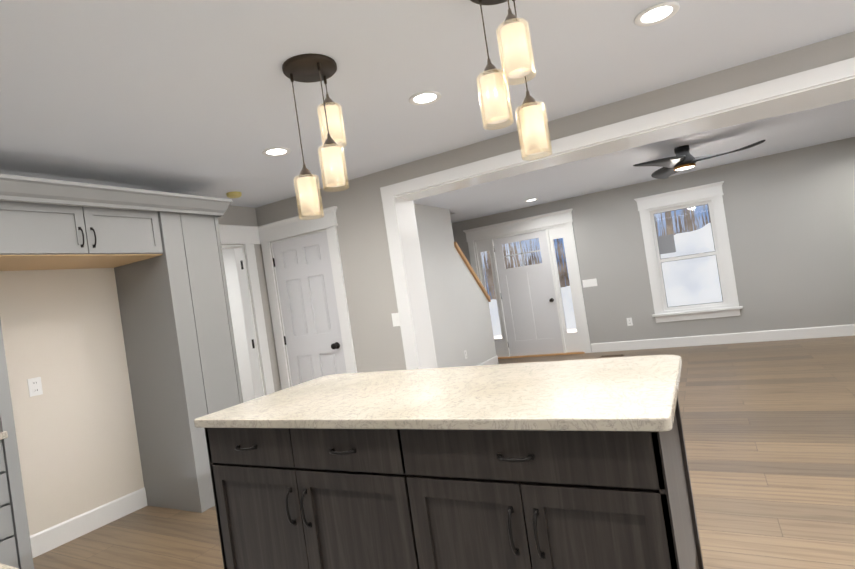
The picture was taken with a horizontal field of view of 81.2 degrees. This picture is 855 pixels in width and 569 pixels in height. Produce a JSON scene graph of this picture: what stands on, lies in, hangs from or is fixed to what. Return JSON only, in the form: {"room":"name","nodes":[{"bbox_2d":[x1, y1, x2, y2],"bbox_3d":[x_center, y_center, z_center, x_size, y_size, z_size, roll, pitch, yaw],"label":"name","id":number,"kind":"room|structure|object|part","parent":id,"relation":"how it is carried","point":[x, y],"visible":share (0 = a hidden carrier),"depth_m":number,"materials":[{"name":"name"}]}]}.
{"room":"kitchen","nodes":[
{"label":"kitchen","id":0,"kind":"room"},
{"bbox_2d":[1,200,280,392],"bbox_3d":[-1.630,0.209,5.352,0.120,2.840,8.540,-9,-1,29],"label":"wall","id":1,"kind":"structure","parent":0,"point":[240,215],"depth_m":5.13,"materials":[{"name":"grey paint"}]},
{"bbox_2d":[0,268,143,535],"bbox_3d":[-2.538,0.812,3.420,0.004,1.860,1.005,-9,-1,29],"label":"wall","id":2,"kind":"structure","parent":1,"relation":"attached to","point":[74,422],"depth_m":3.49,"materials":[{"name":"beige paint"}]},
{"bbox_2d":[27,377,42,396],"bbox_3d":[-2.608,0.680,3.315,0.010,0.118,0.074,-9,-1,29],"label":"outlet","id":3,"kind":"object","parent":2,"relation":"attached to","point":[35,386],"visible":1,"depth_m":3.31,"materials":[{"name":"white plastic"}]},
{"bbox_2d":[30,487,146,557],"bbox_3d":[-2.410,1.663,3.407,0.014,0.140,0.997,-9,-1,29],"label":"baseboard","id":4,"kind":"structure","parent":2,"relation":"attached to","point":[53,537],"depth_m":3.46,"materials":[{"name":"white wood"}]},
{"bbox_2d":[0,198,163,270],"bbox_3d":[-2.419,-0.301,3.279,0.638,0.305,0.997,-9,-1,29],"label":"upper cabinet","id":5,"kind":"object","parent":1,"relation":"attached to","point":[33,236],"depth_m":3.11,"materials":[{"name":"grey paint"}]},
{"bbox_2d":[218,224,274,398],"bbox_3d":[-1.905,0.549,4.713,0.179,2.231,1.158,-9,-1,29],"label":"door frame","id":6,"kind":"structure","parent":1,"relation":"attached to","point":[248,237],"depth_m":5.01,"materials":[{"name":"white wood"}]},
{"bbox_2d":[222,249,254,402],"bbox_3d":[-3.247,0.670,7.176,4.560,2.440,0.100,-9,-1,29],"label":"wall","id":7,"kind":"structure","parent":0,"point":[238,324],"depth_m":6.72,"materials":[{"name":"paint"}]},
{"bbox_2d":[0,0,854,222],"bbox_3d":[-0.324,-1.225,4.545,12.980,0.400,8.540,-9,-1,29],"label":"ceiling","id":8,"kind":"structure","parent":0,"point":[192,97],"depth_m":2.63,"materials":[{"name":"grey paint"}]},
{"bbox_2d":[226,191,241,197],"bbox_3d":[-1.733,-0.801,4.468,0.132,0.034,0.132,-9,-1,29],"label":"smoke detector","id":9,"kind":"object","parent":8,"relation":"attached to","point":[235,194],"visible":1,"depth_m":4.43,"materials":[{"name":"yellow plastic"}]},
{"bbox_2d":[262,147,290,156],"bbox_3d":[-1.054,-0.924,3.479,0.194,0.008,0.194,-9,-1,29],"label":"recessed light","id":10,"kind":"object","parent":8,"relation":"in","point":[276,151],"visible":1,"depth_m":3.47,"materials":[{"name":"white plastic"}]},
{"bbox_2d":[282,53,348,219],"bbox_3d":[-0.494,-0.672,2.335,0.275,0.700,0.272,-9,-1,29],"label":"pendant light","id":11,"kind":"object","parent":8,"relation":"hanging from","point":[307,68],"visible":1,"depth_m":2.29,"materials":[{"name":"white glass"}]},
{"bbox_2d":[409,91,440,104],"bbox_3d":[-0.014,-1.083,2.902,0.194,0.008,0.194,-9,-1,29],"label":"recessed light","id":12,"kind":"object","parent":8,"relation":"in","point":[425,97],"visible":1,"depth_m":2.90,"materials":[{"name":"white plastic"}]},
{"bbox_2d":[470,0,551,159],"bbox_3d":[0.308,-0.812,1.873,0.257,0.665,0.250,-9,-1,29],"label":"pendant light","id":13,"kind":"object","parent":8,"relation":"hanging from","point":[517,62],"visible":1,"depth_m":1.86,"materials":[{"name":"white glass"}]},
{"bbox_2d":[634,2,679,25],"bbox_3d":[1.060,-1.248,2.306,0.194,0.008,0.194,-9,-1,29],"label":"recessed light","id":14,"kind":"object","parent":8,"relation":"in","point":[657,13],"visible":1,"depth_m":2.30,"materials":[{"name":"white plastic"}]},
{"bbox_2d":[633,140,764,178],"bbox_3d":[2.839,-1.361,5.262,1.123,0.226,1.398,-9,-1,29],"label":"ceiling fan","id":15,"kind":"object","parent":8,"relation":"hanging from","point":[683,159],"visible":1,"depth_m":5.18,"materials":[{"name":"dark painted metal"},{"name":"frosted glass"}]},
{"bbox_3d":[2.378,-1.242,5.084,0.463,0.075,0.631,-9,-1,29],"label":"blade","id":16,"kind":"part","parent":15,"relation":"part of","materials":[{"name":"black"}]},
{"bbox_3d":[2.783,-1.293,5.703,0.409,0.075,0.686,-9,-1,29],"label":"blade","id":17,"kind":"part","parent":15,"relation":"part of","materials":[{"name":"black"}]},
{"bbox_3d":[2.708,-1.341,5.280,0.236,0.226,0.236,-9,-1,29],"label":"motor","id":18,"kind":"part","parent":15,"relation":"part of","materials":[{"name":"black metal"}]},
{"bbox_3d":[2.948,-1.327,4.963,0.655,0.075,0.429,-9,-1,29],"label":"blade","id":19,"kind":"part","parent":15,"relation":"part of","materials":[{"name":"black"}]},
{"bbox_2d":[33,336,854,568],"bbox_3d":[0.065,1.447,4.511,12.980,0.120,8.540,-9,-1,29],"label":"floor","id":20,"kind":"structure","parent":0,"point":[769,431],"depth_m":3.19,"materials":[{"name":"brown wood"}]},
{"bbox_2d":[0,446,27,541],"bbox_3d":[-2.574,1.304,2.547,0.648,0.876,0.557,-9,-1,29],"label":"base cabinet","id":21,"kind":"object","parent":20,"relation":"on","point":[11,512],"depth_m":2.62,"materials":[{"name":"grey paint"}]},
{"bbox_2d":[0,430,17,449],"bbox_3d":[-2.715,0.857,2.093,0.957,0.038,1.429,-9,-1,29],"label":"countertop","id":22,"kind":"structure","parent":21,"relation":"on","point":[7,437],"depth_m":2.63,"materials":[{"name":"white stone"}]},
{"bbox_2d":[0,538,33,568],"bbox_3d":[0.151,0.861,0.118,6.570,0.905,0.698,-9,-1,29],"label":"base cabinet","id":23,"kind":"object","parent":20,"relation":"on","point":[13,554],"depth_m":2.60,"materials":[{"name":"grey paint"}]},
{"bbox_2d":[114,210,214,512],"bbox_3d":[-1.999,0.584,3.772,0.658,2.165,0.163,-9,-1,29],"label":"tall cabinet","id":24,"kind":"object","parent":20,"relation":"on","point":[166,262],"depth_m":3.66,"materials":[{"name":"grey paint"}]},
{"bbox_2d":[184,210,242,412],"bbox_3d":[-1.885,0.570,3.985,0.654,2.165,0.322,-9,-1,29],"label":"tall cabinet","id":25,"kind":"object","parent":20,"relation":"on","point":[204,241],"depth_m":3.84,"materials":[{"name":"grey paint"}]},
{"bbox_2d":[196,401,703,568],"bbox_3d":[0.039,0.916,2.031,1.860,0.876,0.724,-9,-1,29],"label":"kitchen island","id":26,"kind":"object","parent":20,"relation":"on","point":[575,464],"depth_m":1.65,"materials":[{"name":"brown wood"}]},
{"bbox_2d":[194,355,681,430],"bbox_3d":[0.014,0.458,2.134,1.910,0.036,0.922,-9,-1,29],"label":"island countertop","id":27,"kind":"structure","parent":26,"relation":"on","point":[633,391],"depth_m":1.87,"materials":[{"name":"beige stone"}]},
{"bbox_2d":[601,354,623,356],"bbox_3d":[2.684,1.034,7.244,0.320,0.008,0.100,-9,-1,29],"label":"floor vent","id":28,"kind":"object","parent":20,"relation":"in","point":[612,355],"visible":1,"depth_m":7.23,"materials":[{"name":"brown metal"}]},
{"bbox_2d":[414,203,495,367],"bbox_3d":[0.082,0.176,6.533,0.120,2.440,3.410,-9,-1,29],"label":"wall","id":29,"kind":"structure","parent":0,"point":[459,311],"depth_m":6.86,"materials":[{"name":"paint"}]},
{"bbox_2d":[454,242,490,301],"bbox_3d":[0.630,-0.158,7.613,0.190,0.960,0.985,-9,-1,29],"label":"handrail cap","id":30,"kind":"object","parent":29,"relation":"attached to","point":[468,265],"visible":0.36,"depth_m":7.52,"materials":[{"name":"brown wood"}]},
{"bbox_2d":[477,355,498,365],"bbox_3d":[0.309,1.304,6.493,0.014,0.140,3.424,-9,-1,29],"label":"baseboard","id":31,"kind":"structure","parent":29,"relation":"attached to","point":[494,360],"depth_m":7.77,"materials":[{"name":"white wood"}]},
{"bbox_2d":[255,31,854,389],"bbox_3d":[1.998,-0.141,3.546,8.000,2.440,0.640,-9,-1,29],"label":"wall","id":32,"kind":"structure","parent":0,"point":[368,277],"depth_m":4.46,"materials":[{"name":"grey paint"}]},
{"bbox_2d":[258,206,356,389],"bbox_3d":[-1.131,0.439,4.979,1.078,2.231,0.204,-9,-1,29],"label":"door frame","id":33,"kind":"structure","parent":32,"relation":"attached to","point":[291,227],"depth_m":4.91,"materials":[{"name":"white wood"}]},
{"bbox_2d":[272,231,346,385],"bbox_3d":[-1.153,0.533,4.925,0.740,2.026,0.113,-9,-1,29],"label":"closet door","id":34,"kind":"structure","parent":32,"relation":"in","point":[310,316],"depth_m":4.94,"materials":[{"name":"white paint"}]},
{"bbox_2d":[391,313,399,326],"bbox_3d":[-0.284,0.314,4.448,0.074,0.118,0.012,-9,-1,29],"label":"rocker light switch","id":35,"kind":"object","parent":32,"relation":"attached to","point":[395,319],"visible":0.93,"depth_m":4.45,"materials":[{"name":"white plastic"}]},
{"bbox_2d":[380,57,854,369],"bbox_3d":[1.702,-0.020,3.711,4.145,2.290,0.677,-9,-1,29],"label":"trim","id":36,"kind":"structure","parent":32,"relation":"attached to","point":[826,85],"depth_m":3.69,"materials":[{"name":"white wood"}]},
{"bbox_2d":[452,137,854,351],"bbox_3d":[1.877,-0.065,8.191,12.700,2.440,0.180,-9,-1,29],"label":"wall","id":37,"kind":"structure","parent":0,"point":[790,218],"depth_m":6.69,"materials":[{"name":"grey paint"}]},
{"bbox_2d":[463,208,591,352],"bbox_3d":[1.608,0.060,8.213,1.884,2.270,0.054,-9,-1,29],"label":"door frame","id":38,"kind":"structure","parent":37,"relation":"attached to","point":[529,223],"depth_m":7.97,"materials":[{"name":"white wood"}]},
{"bbox_2d":[473,223,584,358],"bbox_3d":[1.659,0.155,8.279,1.600,2.070,0.200,-9,-1,29],"label":"front door","id":39,"kind":"structure","parent":37,"relation":"in","point":[531,308],"depth_m":8.23,"materials":[{"name":"white paint"}]},
{"bbox_2d":[582,278,596,287],"bbox_3d":[2.520,-0.023,7.735,0.213,0.118,0.011,-9,-1,29],"label":"light switch","id":40,"kind":"object","parent":37,"relation":"attached to","point":[589,282],"visible":1,"depth_m":7.73,"materials":[{"name":"white plastic"}]},
{"bbox_2d":[626,318,632,325],"bbox_3d":[3.038,0.560,7.492,0.074,0.118,0.010,-9,-1,29],"label":"outlet","id":41,"kind":"object","parent":37,"relation":"attached to","point":[629,322],"visible":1,"depth_m":7.49,"materials":[{"name":"white plastic"}]},
{"bbox_2d":[634,181,742,322],"bbox_3d":[3.710,-0.424,7.123,1.144,1.845,0.220,-9,-1,29],"label":"double-hung window","id":42,"kind":"structure","parent":37,"relation":"in","point":[663,244],"depth_m":7.08,"materials":[{"name":"white wood"}]},
{"bbox_2d":[591,324,854,352],"bbox_3d":[5.030,0.615,6.409,5.700,0.140,0.014,-9,-1,29],"label":"baseboard","id":43,"kind":"structure","parent":37,"relation":"attached to","point":[838,330],"depth_m":6.87,"materials":[{"name":"white wood"}]},
{"label":"outside","id":44,"kind":"structure","parent":0,"visible":0},
{"bbox_2d":[481,204,722,335],"bbox_3d":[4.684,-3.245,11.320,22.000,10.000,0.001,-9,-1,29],"label":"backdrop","id":45,"kind":"structure","parent":44,"point":[683,283],"depth_m":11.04,"materials":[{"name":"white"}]},
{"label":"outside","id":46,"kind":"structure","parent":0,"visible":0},
{"bbox_2d":[494,329,576,338],"bbox_3d":[4.434,1.000,9.699,22.000,0.130,4.780,-9,-1,29],"label":"snow","id":47,"kind":"object","parent":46,"point":[568,330],"depth_m":12.14,"materials":[{"name":"white snow"}]}
]}

